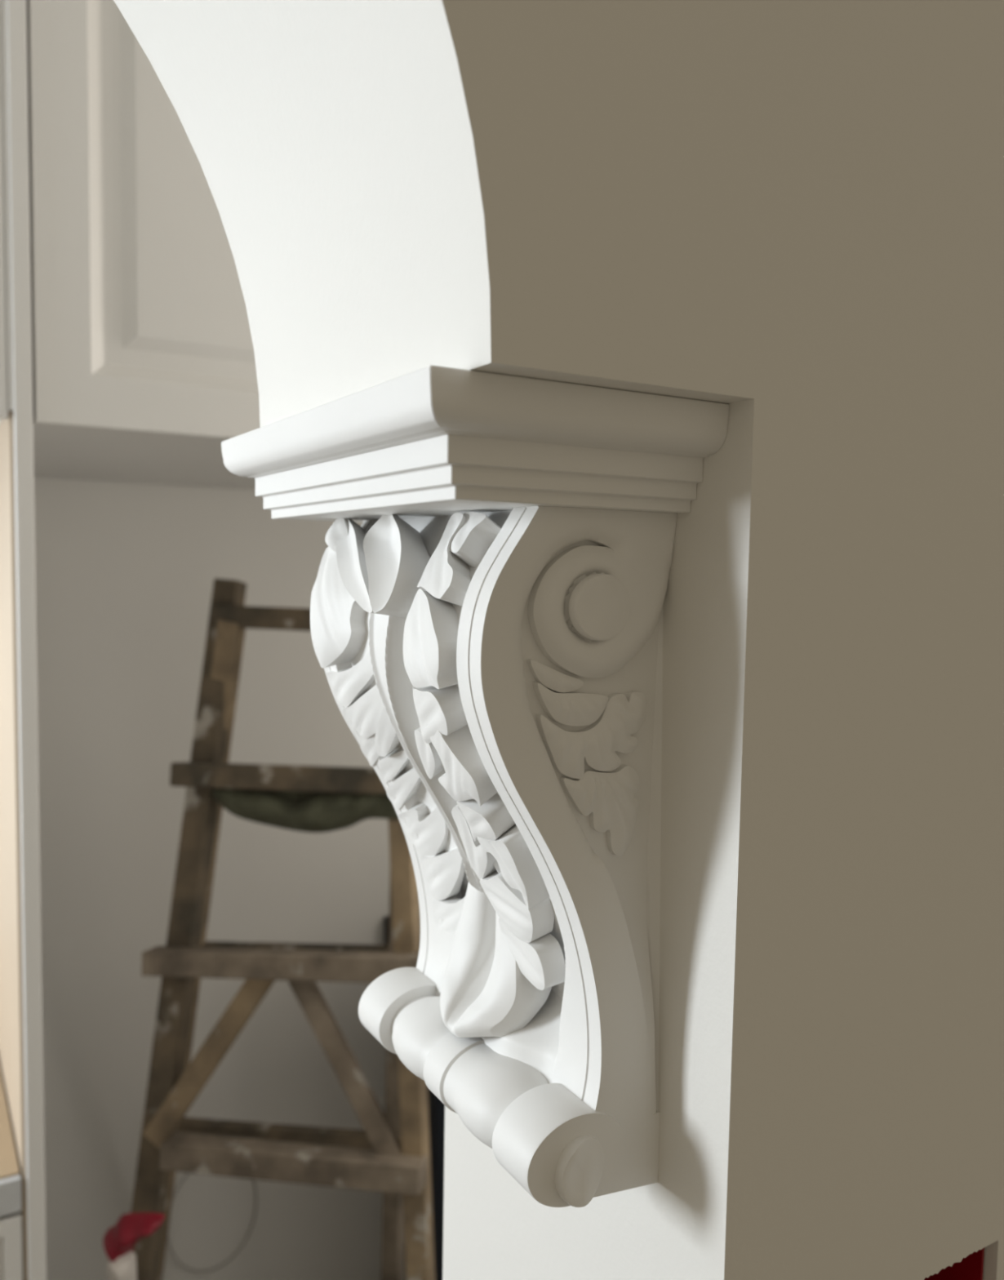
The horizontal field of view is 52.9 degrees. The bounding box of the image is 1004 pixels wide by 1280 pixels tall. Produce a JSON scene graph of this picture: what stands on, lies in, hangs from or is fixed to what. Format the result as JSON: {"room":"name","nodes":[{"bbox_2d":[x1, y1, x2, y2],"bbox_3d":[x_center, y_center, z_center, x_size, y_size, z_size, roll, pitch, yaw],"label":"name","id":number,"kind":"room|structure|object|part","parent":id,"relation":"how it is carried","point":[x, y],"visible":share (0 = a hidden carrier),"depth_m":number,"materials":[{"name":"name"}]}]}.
{"room":"hallway","nodes":[
{"label":"hallway","id":0,"kind":"room"},
{"bbox_2d":[33,476,406,1279],"bbox_3d":[-0.949,0.135,1.756,3.050,2.750,0.100,-1,5,-31],"label":"wall","id":1,"kind":"structure","parent":0,"point":[126,573],"depth_m":1.90,"materials":[{"name":"paint"}]},
{"bbox_2d":[0,0,8,420],"bbox_3d":[-1.035,-0.556,1.133,0.794,0.626,0.775,-1,5,-31],"label":"upper cabinet","id":2,"kind":"object","parent":1,"relation":"attached to","point":[3,354],"visible":1,"depth_m":1.01,"materials":[{"name":"paint"}]},
{"bbox_2d":[26,0,260,488],"bbox_3d":[-0.060,-0.579,1.710,1.423,0.628,0.775,-1,5,-31],"label":"upper cabinet","id":3,"kind":"object","parent":1,"relation":"attached to","point":[144,362],"visible":0.1,"depth_m":1.08,"materials":[{"name":"paint"}]},
{"bbox_2d":[167,1173,257,1272],"bbox_3d":[-0.572,1.136,1.996,0.179,0.233,0.003,-1,5,-31],"label":"cable loop","id":4,"kind":"object","parent":1,"relation":"attached to","point":[188,1174],"visible":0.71,"depth_m":2.00,"materials":[{"name":"grey plastic"}]},
{"bbox_2d":[383,915,389,944],"bbox_3d":[-0.234,0.620,2.144,0.026,0.064,0.030,-1,5,-31],"label":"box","id":5,"kind":"object","parent":1,"relation":"attached to","point":[386,917],"visible":0.19,"depth_m":2.14,"materials":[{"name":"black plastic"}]},
{"bbox_2d":[113,0,1003,1279],"bbox_3d":[-0.406,0.251,0.255,3.650,2.750,0.244,-1,5,-31],"label":"wall","id":6,"kind":"structure","parent":0,"point":[788,215],"depth_m":0.41,"materials":[{"name":"paint"}]},
{"bbox_2d":[221,364,728,1207],"bbox_3d":[-0.034,0.067,0.481,0.132,0.334,0.251,-1,5,-31],"label":"corbel","id":7,"kind":"object","parent":6,"relation":"attached to","point":[488,635],"visible":1,"depth_m":0.42,"materials":[{"name":"white paint"}]},
{"bbox_3d":[-0.054,0.082,0.554,0.094,0.292,0.009,-1,5,-31],"label":"panel","id":8,"kind":"part","parent":7,"relation":"part of","materials":[{"name":"white paint"}]},
{"bbox_3d":[-0.019,0.067,0.478,0.088,0.270,0.154,-1,5,-31],"label":"panel","id":9,"kind":"part","parent":7,"relation":"part of","materials":[{"name":"white paint"}]},
{"bbox_3d":[-0.032,-0.079,0.471,0.131,0.042,0.251,-1,5,-31],"label":"cap moulding","id":10,"kind":"part","parent":7,"relation":"part of","materials":[{"name":"white paint"}]},
{"bbox_3d":[0.029,0.093,0.413,0.094,0.292,0.009,-1,5,-31],"label":"panel","id":11,"kind":"part","parent":7,"relation":"part of","materials":[{"name":"white paint"}]},
{"bbox_2d":[924,1247,984,1279],"bbox_3d":[0.201,0.340,0.515,0.074,0.072,0.050,-1,5,-31],"label":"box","id":12,"kind":"object","parent":6,"relation":"attached to","point":[971,1267],"visible":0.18,"depth_m":0.52,"materials":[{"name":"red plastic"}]},
{"bbox_3d":[0.152,1.726,-0.627,3.650,0.050,5.530,-1,5,-31],"label":"floor","id":13,"kind":"structure","parent":0,"visible":0},
{"bbox_2d":[0,1210,22,1279],"bbox_3d":[-1.063,1.070,1.248,0.794,0.952,0.775,-1,5,-31],"label":"base cabinet","id":14,"kind":"object","parent":13,"relation":"on","point":[11,1224],"visible":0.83,"depth_m":1.08,"materials":[{"name":"paint"}]},
{"bbox_2d":[0,1068,22,1217],"bbox_3d":[-1.054,0.575,1.212,0.794,0.040,0.776,-1,5,-31],"label":"countertop","id":15,"kind":"structure","parent":14,"relation":"on","point":[11,1198],"depth_m":1.09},
{"bbox_2d":[0,0,46,1279],"bbox_3d":[-0.699,0.330,1.403,0.022,2.420,0.777,-1,5,-31],"label":"end panel","id":16,"kind":"object","parent":13,"relation":"on","point":[21,1058],"visible":1,"depth_m":1.06,"materials":[{"name":"paint"}]},
{"bbox_2d":[102,1212,165,1279],"bbox_3d":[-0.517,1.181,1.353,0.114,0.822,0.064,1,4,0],"label":"plastic bag","id":17,"kind":"object","parent":13,"relation":"on","point":[119,1241],"visible":1,"depth_m":1.33,"materials":[{"name":"red plastic"}]},
{"bbox_2d":[130,577,435,1279],"bbox_3d":[-0.396,0.713,1.675,0.736,1.636,0.451,2,4,8],"label":"step ladder","id":18,"kind":"object","parent":13,"relation":"on","point":[391,1156],"visible":0.78,"depth_m":1.60,"materials":[{"name":"brown wood"}]},
{"bbox_3d":[-0.546,0.716,1.639,0.053,1.630,0.328,4,5,33],"label":"rail","id":19,"kind":"part","parent":18,"relation":"part of","materials":[{"name":"brown wood"}]},
{"bbox_3d":[-0.584,0.734,1.824,0.380,1.567,0.046,4,5,41],"label":"leg","id":20,"kind":"part","parent":18,"relation":"part of","materials":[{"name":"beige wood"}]},
{"bbox_2d":[211,787,398,832],"bbox_3d":[-0.324,0.264,1.630,0.351,0.086,0.096,2,4,10],"label":"cloth","id":21,"kind":"object","parent":18,"relation":"hanging from","point":[308,811],"visible":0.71,"depth_m":1.60,"materials":[{"name":"green fabric"}]},
{"bbox_3d":[-0.185,0.741,1.787,0.043,1.567,0.191,0,4,-14],"label":"leg","id":22,"kind":"part","parent":18,"relation":"part of","materials":[{"name":"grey wood"}]},
{"bbox_3d":[-0.136,0.726,1.562,0.049,1.636,0.354,-1,4,-22],"label":"rail","id":23,"kind":"part","parent":18,"relation":"part of","materials":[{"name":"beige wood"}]},
{"bbox_2d":[426,1086,444,1279],"bbox_3d":[0.078,1.000,2.039,0.500,1.020,0.040,-1,5,-31],"label":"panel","id":24,"kind":"object","parent":13,"relation":"on","point":[436,1107],"visible":0.03,"depth_m":1.90,"materials":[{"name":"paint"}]}
]}

